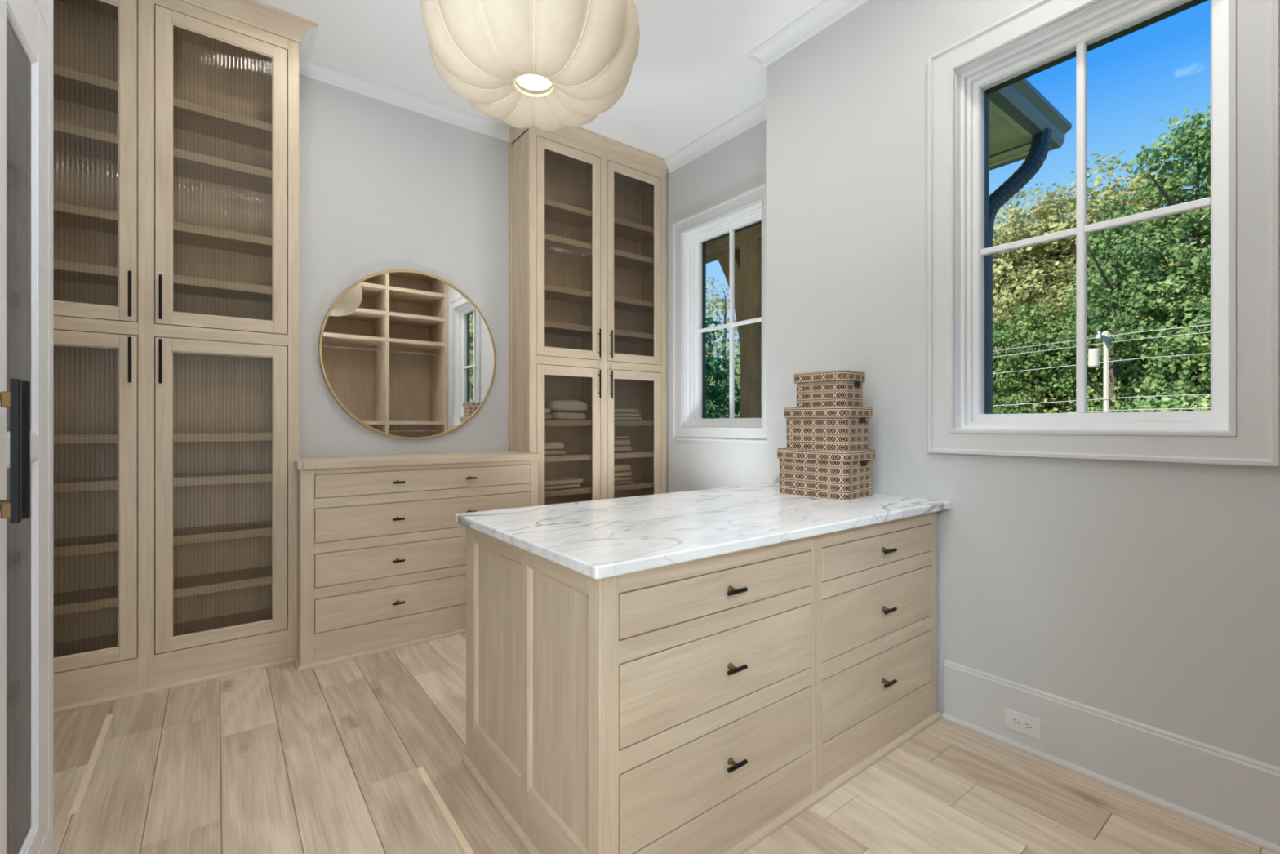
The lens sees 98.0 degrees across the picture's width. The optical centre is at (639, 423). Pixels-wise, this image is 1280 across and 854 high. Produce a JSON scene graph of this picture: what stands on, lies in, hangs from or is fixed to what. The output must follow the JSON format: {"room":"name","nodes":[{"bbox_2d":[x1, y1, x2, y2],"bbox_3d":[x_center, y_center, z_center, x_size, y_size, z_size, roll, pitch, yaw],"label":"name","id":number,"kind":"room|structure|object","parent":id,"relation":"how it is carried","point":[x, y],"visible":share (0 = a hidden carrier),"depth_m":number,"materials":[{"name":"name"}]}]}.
{"room":"walk-in closet","nodes":[
{"label":"walk-in closet","id":0,"kind":"room"},
{"bbox_2d":[137,75,509,657],"bbox_3d":[-1.613,-0.550,3.634,3.995,3.600,0.200,0,0,-37],"label":"wall","id":1,"kind":"structure","parent":0,"point":[383,186],"depth_m":3.52,"materials":[{"name":"grey paint"}]},
{"bbox_2d":[298,57,509,142],"bbox_3d":[-1.449,-2.067,3.584,1.335,0.085,0.078,0,0,-37],"label":"trim","id":2,"kind":"structure","parent":1,"relation":"attached to","point":[314,68],"depth_m":3.53,"materials":[{"name":"white paint"}]},
{"bbox_2d":[318,269,496,439],"bbox_3d":[-1.455,-0.442,3.604,1.092,1.092,0.032,0,0,-37],"label":"round mirror","id":3,"kind":"object","parent":1,"relation":"attached to","point":[407,354],"visible":1,"depth_m":3.57,"materials":[{"name":"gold metal"}]},
{"bbox_2d":[254,0,822,158],"bbox_3d":[-0.146,-2.210,1.867,3.795,0.200,4.390,0,0,-37],"label":"ceiling","id":4,"kind":"structure","parent":0,"point":[692,73],"depth_m":3.19,"materials":[{"name":"white paint"}]},
{"bbox_2d":[420,0,639,131],"bbox_3d":[-0.335,-1.567,1.755,0.659,1.083,0.654,0,0,-37],"label":"pendant light","id":5,"kind":"object","parent":4,"relation":"hanging from","point":[546,65],"visible":1,"depth_m":1.60,"materials":[{"name":"beige fabric"}]},
{"bbox_2d":[515,74,551,90],"bbox_3d":[-0.334,-1.084,1.755,0.114,0.008,0.114,0,0,-37],"label":"diffuser","id":6,"kind":"object","parent":5,"relation":"attached to","point":[534,82],"depth_m":1.76,"materials":[{"name":"white plastic"}]},
{"bbox_2d":[53,632,1275,853],"bbox_3d":[-0.146,1.280,1.867,3.795,0.061,4.390,0,0,-37],"label":"floor","id":7,"kind":"structure","parent":0,"point":[364,754],"depth_m":1.92,"materials":[{"name":"brown wood"}]},
{"bbox_2d":[0,0,53,853],"bbox_3d":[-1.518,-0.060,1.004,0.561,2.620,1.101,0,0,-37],"label":"door","id":8,"kind":"structure","parent":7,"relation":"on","point":[26,26],"depth_m":1.41,"materials":[{"name":"white paint"}]},
{"bbox_2d":[7,156,19,182],"bbox_3d":[-1.555,-0.675,0.976,0.436,0.030,1.059,0,0,-37],"label":"shelf","id":9,"kind":"object","parent":8,"relation":"attached to","point":[7,157],"depth_m":1.49,"materials":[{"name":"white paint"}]},
{"bbox_2d":[7,288,19,306],"bbox_3d":[-1.555,-0.335,0.976,0.436,0.030,1.059,0,0,-37],"label":"shelf","id":10,"kind":"object","parent":8,"relation":"attached to","point":[7,288],"depth_m":1.49,"materials":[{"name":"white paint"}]},
{"bbox_2d":[7,551,19,570],"bbox_3d":[-1.555,0.365,0.976,0.436,0.030,1.059,0,0,-37],"label":"shelf","id":11,"kind":"object","parent":8,"relation":"attached to","point":[7,551],"depth_m":1.50,"materials":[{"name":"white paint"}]},
{"bbox_2d":[7,679,19,706],"bbox_3d":[-1.555,0.715,0.976,0.436,0.030,1.059,0,0,-37],"label":"shelf","id":12,"kind":"object","parent":8,"relation":"attached to","point":[7,679],"depth_m":1.49,"materials":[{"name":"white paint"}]},
{"bbox_2d":[53,0,318,714],"bbox_3d":[-2.340,-0.429,2.703,1.309,3.359,0.396,0,0,-37],"label":"display cabinet","id":13,"kind":"object","parent":7,"relation":"on","point":[175,122],"visible":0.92,"depth_m":2.71,"materials":[{"name":"brown wood"}]},
{"bbox_2d":[53,582,137,615],"bbox_3d":[-2.642,0.819,2.540,0.588,0.042,0.258,0,0,-37],"label":"shelf","id":14,"kind":"object","parent":13,"relation":"attached to","point":[104,595],"depth_m":2.55,"materials":[{"name":"brown wood"}]},
{"bbox_2d":[53,531,137,557],"bbox_3d":[-2.642,0.563,2.540,0.588,0.042,0.258,0,0,-37],"label":"shelf","id":15,"kind":"object","parent":13,"relation":"attached to","point":[82,543],"depth_m":2.54,"materials":[{"name":"brown wood"}]},
{"bbox_2d":[53,475,137,493],"bbox_3d":[-2.642,0.281,2.540,0.588,0.042,0.258,0,0,-37],"label":"shelf","id":16,"kind":"object","parent":13,"relation":"attached to","point":[60,483],"depth_m":2.52,"materials":[{"name":"brown wood"}]},
{"bbox_2d":[53,432,137,444],"bbox_3d":[-2.642,0.067,2.540,0.588,0.042,0.258,0,0,-37],"label":"shelf","id":17,"kind":"object","parent":13,"relation":"attached to","point":[58,437],"depth_m":2.51,"materials":[{"name":"brown wood"}]},
{"bbox_2d":[53,259,137,288],"bbox_3d":[-2.642,-0.699,2.540,0.588,0.042,0.258,0,0,-37],"label":"shelf","id":18,"kind":"object","parent":13,"relation":"attached to","point":[64,273],"depth_m":2.55,"materials":[{"name":"brown wood"}]},
{"bbox_2d":[53,200,137,237],"bbox_3d":[-2.642,-0.955,2.540,0.588,0.042,0.258,0,0,-37],"label":"shelf","id":19,"kind":"object","parent":13,"relation":"attached to","point":[69,217],"depth_m":2.56,"materials":[{"name":"brown wood"}]},
{"bbox_2d":[53,120,137,167],"bbox_3d":[-2.642,-1.308,2.540,0.588,0.042,0.258,0,0,-37],"label":"shelf","id":20,"kind":"object","parent":13,"relation":"attached to","point":[70,140],"depth_m":2.56,"materials":[{"name":"brown wood"}]},
{"bbox_2d":[53,64,137,118],"bbox_3d":[-2.642,-1.552,2.540,0.588,0.042,0.258,0,0,-37],"label":"shelf","id":21,"kind":"object","parent":13,"relation":"attached to","point":[71,87],"depth_m":2.57,"materials":[{"name":"brown wood"}]},
{"bbox_2d":[154,565,271,600],"bbox_3d":[-2.161,0.819,2.906,0.576,0.042,0.258,0,0,-37],"label":"shelf","id":22,"kind":"object","parent":13,"relation":"attached to","point":[206,581],"depth_m":2.87,"materials":[{"name":"brown wood"}]},
{"bbox_2d":[154,520,271,546],"bbox_3d":[-2.161,0.563,2.906,0.576,0.042,0.258,0,0,-37],"label":"shelf","id":23,"kind":"object","parent":13,"relation":"attached to","point":[197,532],"depth_m":2.86,"materials":[{"name":"brown wood"}]},
{"bbox_2d":[154,470,271,487],"bbox_3d":[-2.161,0.281,2.906,0.576,0.042,0.258,0,0,-37],"label":"shelf","id":24,"kind":"object","parent":13,"relation":"attached to","point":[180,477],"depth_m":2.84,"materials":[{"name":"brown wood"}]},
{"bbox_2d":[154,431,271,442],"bbox_3d":[-2.161,0.067,2.906,0.576,0.042,0.258,0,0,-37],"label":"shelf","id":25,"kind":"object","parent":13,"relation":"attached to","point":[178,437],"depth_m":2.82,"materials":[{"name":"brown wood"}]},
{"bbox_2d":[154,271,271,302],"bbox_3d":[-2.161,-0.699,2.906,0.576,0.042,0.258,0,0,-37],"label":"shelf","id":26,"kind":"object","parent":13,"relation":"attached to","point":[185,286],"depth_m":2.86,"materials":[{"name":"brown wood"}]},
{"bbox_2d":[154,217,271,257],"bbox_3d":[-2.161,-0.955,2.906,0.576,0.042,0.258,0,0,-37],"label":"shelf","id":27,"kind":"object","parent":13,"relation":"attached to","point":[186,236],"depth_m":2.88,"materials":[{"name":"brown wood"}]},
{"bbox_2d":[154,143,271,195],"bbox_3d":[-2.161,-1.308,2.906,0.576,0.042,0.258,0,0,-37],"label":"shelf","id":28,"kind":"object","parent":13,"relation":"attached to","point":[189,166],"depth_m":2.87,"materials":[{"name":"brown wood"}]},
{"bbox_2d":[154,92,271,151],"bbox_3d":[-2.161,-1.552,2.906,0.576,0.042,0.258,0,0,-37],"label":"shelf","id":29,"kind":"object","parent":13,"relation":"attached to","point":[190,118],"depth_m":2.88,"materials":[{"name":"brown wood"}]},
{"bbox_2d":[293,450,542,671],"bbox_3d":[-1.322,0.722,3.409,1.372,1.056,0.502,0,0,-37],"label":"dresser","id":30,"kind":"object","parent":7,"relation":"on","point":[381,545],"visible":0.7,"depth_m":3.09,"materials":[{"name":"brown wood"}]},
{"bbox_2d":[508,125,667,505],"bbox_3d":[-0.365,-0.429,4.230,1.245,3.359,0.352,0,0,-37],"label":"display cabinet","id":31,"kind":"object","parent":7,"relation":"on","point":[588,209],"visible":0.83,"depth_m":4.19,"materials":[{"name":"brown wood"}]},
{"bbox_2d":[544,413,551,419],"bbox_3d":[-0.729,-0.051,3.995,0.138,0.048,0.212,0,0,-37],"label":"folded blanket","id":32,"kind":"object","parent":31,"relation":"on","point":[547,416],"visible":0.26,"depth_m":3.93,"materials":[{"name":"beige fabric"}]},
{"bbox_2d":[544,408,551,413],"bbox_3d":[-0.731,-0.095,3.993,0.129,0.046,0.206,0,0,-37],"label":"folded blanket","id":33,"kind":"object","parent":32,"relation":"on","point":[546,410],"visible":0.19,"depth_m":3.93,"materials":[{"name":"beige fabric"}]},
{"bbox_2d":[544,448,565,455],"bbox_3d":[-0.681,0.204,4.031,0.258,0.040,0.206,0,0,-37],"label":"sweater","id":34,"kind":"object","parent":31,"relation":"on","point":[553,451],"visible":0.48,"depth_m":3.97,"materials":[{"name":"beige fabric"}]},
{"bbox_2d":[544,440,564,449],"bbox_3d":[-0.687,0.153,4.027,0.244,0.062,0.206,0,0,-37],"label":"sweater","id":35,"kind":"object","parent":34,"relation":"on","point":[548,445],"visible":0.57,"depth_m":3.96,"materials":[{"name":"beige fabric"}]},
{"bbox_2d":[544,483,580,489],"bbox_3d":[-0.629,0.454,4.070,0.383,0.032,0.206,0,0,-37],"label":"sweater","id":36,"kind":"object","parent":31,"relation":"on","point":[569,485],"visible":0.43,"depth_m":4.00,"materials":[{"name":"beige fabric"}]},
{"bbox_2d":[544,475,583,485],"bbox_3d":[-0.621,0.416,4.077,0.413,0.046,0.212,0,0,-37],"label":"sweater","id":37,"kind":"object","parent":36,"relation":"on","point":[566,479],"visible":0.59,"depth_m":4.02,"materials":[{"name":"beige fabric"}]},
{"bbox_2d":[546,411,586,420],"bbox_3d":[-0.545,-0.058,4.134,0.268,0.063,0.206,0,0,-37],"label":"folded blanket","id":38,"kind":"object","parent":31,"relation":"on","point":[556,415],"visible":0.91,"depth_m":4.04,"materials":[{"name":"fabric"}]},
{"bbox_2d":[544,399,587,411],"bbox_3d":[-0.551,-0.134,4.129,0.301,0.089,0.206,0,0,-37],"label":"folded blanket","id":39,"kind":"object","parent":38,"relation":"on","point":[570,405],"visible":0.89,"depth_m":4.04,"materials":[{"name":"beige fabric"}]},
{"bbox_2d":[544,484,591,497],"bbox_3d":[-0.606,0.491,4.086,0.573,0.042,0.258,0,0,-37],"label":"shelf","id":40,"kind":"object","parent":31,"relation":"attached to","point":[584,488],"depth_m":4.01,"materials":[{"name":"brown wood"}]},
{"bbox_2d":[544,452,591,462],"bbox_3d":[-0.606,0.245,4.086,0.573,0.042,0.258,0,0,-37],"label":"shelf","id":41,"kind":"object","parent":31,"relation":"attached to","point":[569,456],"depth_m":4.03,"materials":[{"name":"brown wood"}]},
{"bbox_2d":[544,420,591,426],"bbox_3d":[-0.606,-0.005,4.086,0.573,0.042,0.258,0,0,-37],"label":"shelf","id":42,"kind":"object","parent":31,"relation":"attached to","point":[547,423],"depth_m":3.99,"materials":[{"name":"brown wood"}]},
{"bbox_2d":[544,320,591,337],"bbox_3d":[-0.606,-0.699,4.086,0.573,0.042,0.258,0,0,-37],"label":"shelf","id":43,"kind":"object","parent":31,"relation":"attached to","point":[552,329],"depth_m":4.07,"materials":[{"name":"brown wood"}]},
{"bbox_2d":[544,284,591,304],"bbox_3d":[-0.606,-0.955,4.086,0.573,0.042,0.258,0,0,-37],"label":"shelf","id":44,"kind":"object","parent":31,"relation":"attached to","point":[557,295],"depth_m":4.09,"materials":[{"name":"brown wood"}]},
{"bbox_2d":[544,233,591,259],"bbox_3d":[-0.606,-1.308,4.086,0.573,0.042,0.258,0,0,-37],"label":"shelf","id":45,"kind":"object","parent":31,"relation":"attached to","point":[557,246],"depth_m":4.09,"materials":[{"name":"brown wood"}]},
{"bbox_2d":[544,198,591,228],"bbox_3d":[-0.606,-1.552,4.086,0.573,0.042,0.258,0,0,-37],"label":"shelf","id":46,"kind":"object","parent":31,"relation":"attached to","point":[556,213],"depth_m":4.10,"materials":[{"name":"brown wood"}]},
{"bbox_2d":[613,445,631,452],"bbox_3d":[-0.211,0.196,4.388,0.268,0.055,0.206,0,0,-37],"label":"sweater","id":47,"kind":"object","parent":31,"relation":"on","point":[616,448],"visible":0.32,"depth_m":4.32,"materials":[{"name":"beige fabric"}]},
{"bbox_2d":[613,438,631,445],"bbox_3d":[-0.216,0.141,4.384,0.256,0.059,0.206,0,0,-37],"label":"sweater","id":48,"kind":"object","parent":47,"relation":"on","point":[617,442],"visible":0.38,"depth_m":4.32,"materials":[{"name":"beige fabric"}]},
{"bbox_2d":[613,435,629,438],"bbox_3d":[-0.220,0.104,4.381,0.245,0.020,0.206,0,0,-37],"label":"sweater","id":49,"kind":"object","parent":48,"relation":"on","point":[615,437],"visible":0.37,"depth_m":4.31,"materials":[{"name":"beige fabric"}]},
{"bbox_2d":[613,480,633,484],"bbox_3d":[-0.203,0.456,4.394,0.287,0.027,0.206,0,0,-37],"label":"sweater","id":50,"kind":"object","parent":31,"relation":"on","point":[622,482],"visible":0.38,"depth_m":4.33,"materials":[{"name":"brown fabric"}]},
{"bbox_2d":[613,475,632,480],"bbox_3d":[-0.207,0.426,4.391,0.278,0.033,0.206,0,0,-37],"label":"sweater","id":51,"kind":"object","parent":50,"relation":"on","point":[622,477],"visible":0.4,"depth_m":4.32,"materials":[{"name":"beige fabric"}]},
{"bbox_2d":[613,471,631,476],"bbox_3d":[-0.211,0.389,4.388,0.268,0.044,0.206,0,0,-37],"label":"sweater","id":52,"kind":"object","parent":51,"relation":"on","point":[616,473],"visible":0.34,"depth_m":4.32,"materials":[{"name":"beige fabric"}]},
{"bbox_2d":[613,462,631,471],"bbox_3d":[-0.215,0.341,4.385,0.258,0.060,0.206,0,0,-37],"label":"sweater","id":53,"kind":"object","parent":52,"relation":"on","point":[617,466],"visible":0.43,"depth_m":4.32,"materials":[{"name":"beige fabric"}]},
{"bbox_2d":[613,416,642,420],"bbox_3d":[-0.167,-0.043,4.421,0.373,0.032,0.206,0,0,-37],"label":"sweater","id":54,"kind":"object","parent":31,"relation":"on","point":[615,418],"visible":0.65,"depth_m":4.35,"materials":[{"name":"fabric"}]},
{"bbox_2d":[613,413,639,416],"bbox_3d":[-0.175,-0.071,4.415,0.354,0.027,0.206,0,0,-37],"label":"sweater","id":55,"kind":"object","parent":54,"relation":"on","point":[615,414],"visible":0.44,"depth_m":4.34,"materials":[{"name":"grey fabric"}]},
{"bbox_2d":[613,408,638,413],"bbox_3d":[-0.183,-0.103,4.409,0.335,0.038,0.206,0,0,-37],"label":"sweater","id":56,"kind":"object","parent":55,"relation":"on","point":[615,410],"visible":0.47,"depth_m":4.34,"materials":[{"name":"grey fabric"}]},
{"bbox_2d":[613,479,653,490],"bbox_3d":[-0.133,0.491,4.445,0.572,0.042,0.258,0,0,-37],"label":"shelf","id":57,"kind":"object","parent":31,"relation":"attached to","point":[637,483],"depth_m":4.38,"materials":[{"name":"brown wood"}]},
{"bbox_2d":[613,449,653,458],"bbox_3d":[-0.133,0.245,4.445,0.572,0.042,0.258,0,0,-37],"label":"shelf","id":58,"kind":"object","parent":31,"relation":"attached to","point":[634,454],"depth_m":4.38,"materials":[{"name":"brown wood"}]},
{"bbox_2d":[613,420,653,426],"bbox_3d":[-0.133,-0.005,4.445,0.572,0.042,0.258,0,0,-37],"label":"shelf","id":59,"kind":"object","parent":31,"relation":"attached to","point":[616,423],"depth_m":4.35,"materials":[{"name":"brown wood"}]},
{"bbox_2d":[613,328,653,343],"bbox_3d":[-0.133,-0.699,4.445,0.572,0.042,0.258,0,0,-37],"label":"shelf","id":60,"kind":"object","parent":31,"relation":"attached to","point":[620,336],"depth_m":4.42,"materials":[{"name":"brown wood"}]},
{"bbox_2d":[613,295,653,313],"bbox_3d":[-0.133,-0.955,4.445,0.572,0.042,0.258,0,0,-37],"label":"shelf","id":61,"kind":"object","parent":31,"relation":"attached to","point":[621,304],"depth_m":4.44,"materials":[{"name":"brown wood"}]},
{"bbox_2d":[613,248,653,271],"bbox_3d":[-0.133,-1.308,4.445,0.572,0.042,0.258,0,0,-37],"label":"shelf","id":62,"kind":"object","parent":31,"relation":"attached to","point":[624,261],"depth_m":4.45,"materials":[{"name":"brown wood"}]},
{"bbox_2d":[613,217,653,243],"bbox_3d":[-0.133,-1.552,4.445,0.572,0.042,0.258,0,0,-37],"label":"shelf","id":63,"kind":"object","parent":31,"relation":"attached to","point":[625,231],"depth_m":4.45,"materials":[{"name":"brown wood"}]},
{"bbox_2d":[462,511,942,853],"bbox_3d":[0.324,0.805,2.206,1.745,0.889,0.945,0,0,-37],"label":"base cabinet","id":64,"kind":"object","parent":7,"relation":"on","point":[704,705],"visible":0.84,"depth_m":1.67,"materials":[{"name":"brown wood"}]},
{"bbox_2d":[455,482,951,579],"bbox_3d":[0.320,0.345,2.204,1.785,0.030,0.957,0,0,-37],"label":"countertop","id":65,"kind":"structure","parent":64,"relation":"on","point":[597,539],"depth_m":1.87,"materials":[{"name":"white stone"}]},
{"bbox_2d":[777,448,875,500],"bbox_3d":[0.868,0.224,2.607,0.288,0.212,0.365,0,0,-42],"label":"storage box","id":66,"kind":"object","parent":65,"relation":"on","point":[843,475],"visible":0.91,"depth_m":2.49,"materials":[{"name":"brown cardboard"}]},
{"bbox_2d":[784,406,872,450],"bbox_3d":[0.877,0.021,2.603,0.258,0.193,0.332,0,0,-41],"label":"storage box","id":67,"kind":"object","parent":66,"relation":"on","point":[818,428],"visible":1,"depth_m":2.50,"materials":[{"name":"brown cardboard"}]},
{"bbox_2d":[794,369,865,407],"bbox_3d":[0.882,-0.156,2.596,0.210,0.160,0.270,0,0,-41],"label":"storage box","id":68,"kind":"object","parent":67,"relation":"on","point":[838,388],"visible":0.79,"depth_m":2.51,"materials":[{"name":"brown cardboard"}]},
{"bbox_2d":[666,119,766,493],"bbox_3d":[0.567,-0.550,4.231,0.200,3.600,1.885,0,0,-37],"label":"wall","id":69,"kind":"structure","parent":0,"point":[737,166],"depth_m":4.14,"materials":[{"name":"grey paint"}]},
{"bbox_2d":[672,182,766,442],"bbox_3d":[0.647,-0.734,4.097,0.216,1.720,1.008,0,0,-37],"label":"window","id":70,"kind":"structure","parent":69,"relation":"in","point":[744,211],"depth_m":4.35,"materials":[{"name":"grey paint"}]},
{"bbox_2d":[766,0,1279,767],"bbox_3d":[1.845,-0.550,2.194,0.628,3.600,2.905,0,0,-37],"label":"wall","id":71,"kind":"structure","parent":0,"point":[1144,592],"depth_m":2.27,"materials":[{"name":"grey paint"}]},
{"bbox_2d":[664,0,868,173],"bbox_3d":[1.264,-2.067,2.729,0.506,0.085,4.060,0,0,-37],"label":"trim","id":72,"kind":"structure","parent":71,"relation":"attached to","point":[825,13],"depth_m":3.11,"materials":[{"name":"white paint"}]},
{"bbox_2d":[927,0,1279,466],"bbox_3d":[1.638,-0.734,2.082,0.216,1.720,1.008,0,0,-37],"label":"window","id":73,"kind":"structure","parent":71,"relation":"in","point":[1242,426],"depth_m":2.02,"materials":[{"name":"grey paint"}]},
{"bbox_2d":[942,659,1279,853],"bbox_3d":[1.612,1.129,1.957,0.030,0.242,1.048,0,0,-37],"label":"baseboard","id":74,"kind":"structure","parent":71,"relation":"attached to","point":[1236,795],"depth_m":1.89,"materials":[{"name":"grey paint"}]},
{"bbox_2d":[1004,707,1041,740],"bbox_3d":[1.469,1.151,2.138,0.009,0.075,0.122,0,0,-37],"label":"wall outlet","id":75,"kind":"object","parent":74,"relation":"attached to","point":[1027,725],"visible":1,"depth_m":2.13,"materials":[{"name":"white plastic"}]},
{"bbox_2d":[1011,716,1021,726],"bbox_3d":[1.455,1.151,2.153,0.004,0.035,0.035,0,0,-37],"label":"receptacle","id":76,"kind":"object","parent":75,"relation":"attached to","point":[1015,721],"depth_m":2.15,"materials":[{"name":"white plastic"}]},
{"bbox_2d":[1022,720,1033,731],"bbox_3d":[1.479,1.151,2.121,0.004,0.035,0.035,0,0,-37],"label":"receptacle","id":77,"kind":"object","parent":75,"relation":"attached to","point":[1028,726],"depth_m":2.12,"materials":[{"name":"white plastic"}]},
{"label":"outside","id":78,"kind":"structure","parent":0,"visible":0},
{"bbox_3d":[40.001,5.800,49.194,116.790,0.100,210.000,0,0,-37],"label":"ground","id":79,"kind":"structure","parent":78,"visible":0},
{"bbox_2d":[706,357,729,417],"bbox_3d":[4.601,0.342,41.662,5.708,10.824,5.285,0,0,-44],"label":"pine tree","id":80,"kind":"object","parent":79,"relation":"on","point":[711,381],"visible":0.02,"depth_m":40.72,"materials":[{"name":"green plant"}]},
{"bbox_2d":[706,316,740,418],"bbox_3d":[1.072,0.854,18.470,6.092,9.807,6.304,0,0,39],"label":"evergreen tree","id":81,"kind":"object","parent":79,"relation":"on","point":[712,391],"visible":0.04,"depth_m":17.80,"materials":[{"name":"green plant"}]},
{"bbox_2d":[706,276,740,417],"bbox_3d":[4.282,-1.017,26.108,6.910,13.542,7.557,0,0,-27],"label":"tree","id":82,"kind":"object","parent":79,"relation":"on","point":[716,299],"visible":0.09,"depth_m":25.80,"materials":[{"name":"green plant"}]},
{"bbox_2d":[715,343,740,417],"bbox_3d":[8.346,-0.004,38.273,6.562,11.518,6.449,0,0,7],"label":"broadleaf tree","id":83,"kind":"object","parent":79,"relation":"on","point":[738,368],"visible":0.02,"depth_m":38.50,"materials":[{"name":"green plant"}]},
{"bbox_2d":[706,78,1071,417],"bbox_3d":[-0.074,1.655,6.337,1.295,8.190,7.815,0,0,-37],"label":"neighboring building exterior","id":84,"kind":"structure","parent":79,"relation":"on","point":[1024,124],"depth_m":3.63,"materials":[{"name":"paint"}]},
{"bbox_2d":[992,314,1049,413],"bbox_3d":[16.910,0.291,27.614,6.118,10.927,6.225,0,0,-29],"label":"broadleaf tree","id":85,"kind":"object","parent":79,"relation":"on","point":[997,392],"visible":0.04,"depth_m":25.57,"materials":[{"name":"green plant"}]},
{"bbox_2d":[992,213,1088,413],"bbox_3d":[19.194,-2.944,29.160,9.239,17.401,9.656,0,0,2],"label":"autumn tree","id":86,"kind":"object","parent":79,"relation":"on","point":[1027,295],"visible":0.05,"depth_m":26.55,"materials":[{"name":"green plant"}]},
{"bbox_2d":[992,299,1111,413],"bbox_3d":[17.948,0.144,24.949,6.393,11.223,6.283,0,0,-33],"label":"broadleaf tree","id":87,"kind":"object","parent":79,"relation":"on","point":[1056,360],"visible":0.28,"depth_m":24.33,"materials":[{"name":"green plant"}]},
{"bbox_2d":[992,179,1177,413],"bbox_3d":[20.057,-3.102,26.430,9.831,17.717,9.407,0,0,17],"label":"autumn tree","id":88,"kind":"object","parent":79,"relation":"on","point":[1040,215],"visible":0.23,"depth_m":25.39,"materials":[{"name":"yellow plant"}]},
{"bbox_2d":[1088,330,1115,412],"bbox_3d":[17.002,1.175,20.605,2.000,9.150,0.626,0,0,-37],"label":"utility pole","id":89,"kind":"object","parent":79,"relation":"on","point":[1093,353],"visible":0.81,"depth_m":20.40,"materials":[{"name":"white metal"}]},
{"bbox_2d":[720,324,1210,386],"bbox_3d":[17.702,-3.278,19.714,0.020,2.121,70.015,0,0,-38],"label":"power line","id":90,"kind":"object","parent":89,"relation":"attached to","point":[1208,324],"visible":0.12,"depth_m":20.12,"materials":[{"name":"silver metal"}]},
{"bbox_2d":[739,331,1210,387],"bbox_3d":[17.671,-3.028,19.690,0.020,2.121,70.015,0,0,-38],"label":"power line","id":91,"kind":"object","parent":89,"relation":"attached to","point":[1209,331],"visible":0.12,"depth_m":20.17,"materials":[{"name":"silver metal"}]},
{"bbox_2d":[992,352,1210,373],"bbox_3d":[17.639,-2.328,19.666,0.020,2.121,70.015,0,0,-38],"label":"power line","id":92,"kind":"object","parent":89,"relation":"attached to","point":[1207,353],"visible":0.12,"depth_m":20.09,"materials":[{"name":"silver metal"}]},
{"bbox_2d":[997,394,1206,405],"bbox_3d":[17.607,-0.978,19.642,0.020,2.121,70.015,0,0,-38],"label":"power line","id":93,"kind":"object","parent":89,"relation":"attached to","point":[1188,394],"visible":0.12,"depth_m":20.14,"materials":[{"name":"silver metal"}]},
{"bbox_2d":[1012,150,1210,412],"bbox_3d":[22.921,-3.418,26.078,10.182,18.350,9.743,0,0,-29],"label":"autumn tree","id":94,"kind":"object","parent":79,"relation":"on","point":[1131,190],"visible":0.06,"depth_m":24.69,"materials":[{"name":"green plant"}]},
{"bbox_2d":[1043,191,1203,412],"bbox_3d":[18.531,-1.610,22.041,4.501,14.728,4.356,0,0,-14],"label":"tree","id":95,"kind":"object","parent":79,"relation":"on","point":[1124,251],"visible":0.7,"depth_m":21.65,"materials":[{"name":"green plant"}]},
{"bbox_2d":[1040,275,1208,413],"bbox_3d":[20.589,-0.446,23.881,6.945,12.404,7.066,0,0,-20],"label":"broadleaf tree","id":96,"kind":"object","parent":79,"relation":"on","point":[1090,408],"visible":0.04,"depth_m":22.42,"materials":[{"name":"green plant"}]},
{"bbox_2d":[1059,106,1210,413],"bbox_3d":[21.877,-3.235,22.746,9.482,17.983,8.780,0,0,-10],"label":"broadleaf tree","id":97,"kind":"object","parent":79,"relation":"on","point":[1196,140],"visible":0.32,"depth_m":21.37,"materials":[{"name":"green plant"}]},
{"bbox_2d":[1068,268,1210,412],"bbox_3d":[21.039,-0.151,22.241,6.730,11.813,6.614,0,0,-2],"label":"broadleaf tree","id":98,"kind":"object","parent":79,"relation":"on","point":[1206,348],"visible":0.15,"depth_m":20.96,"materials":[{"name":"green plant"}]},
{"bbox_2d":[1120,388,1210,412],"bbox_3d":[19.755,2.262,19.862,6.860,7.129,7.476,0,0,-37],"label":"shrub","id":99,"kind":"object","parent":79,"relation":"on","point":[1203,404],"visible":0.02,"depth_m":19.62,"materials":[{"name":"green plant"}]},
{"bbox_2d":[1183,272,1210,326],"bbox_3d":[24.399,-1.479,19.178,8.102,14.471,8.244,0,0,17],"label":"broadleaf tree","id":100,"kind":"object","parent":79,"relation":"on","point":[1204,312],"visible":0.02,"depth_m":21.51,"materials":[{"name":"green plant"}]},
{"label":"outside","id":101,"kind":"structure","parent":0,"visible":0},
{"bbox_2d":[1066,407,1210,413],"bbox_3d":[17.575,-0.528,19.617,0.020,2.121,70.015,0,0,-38],"label":"power line","id":102,"kind":"object","parent":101,"point":[1203,407],"visible":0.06,"depth_m":19.57,"materials":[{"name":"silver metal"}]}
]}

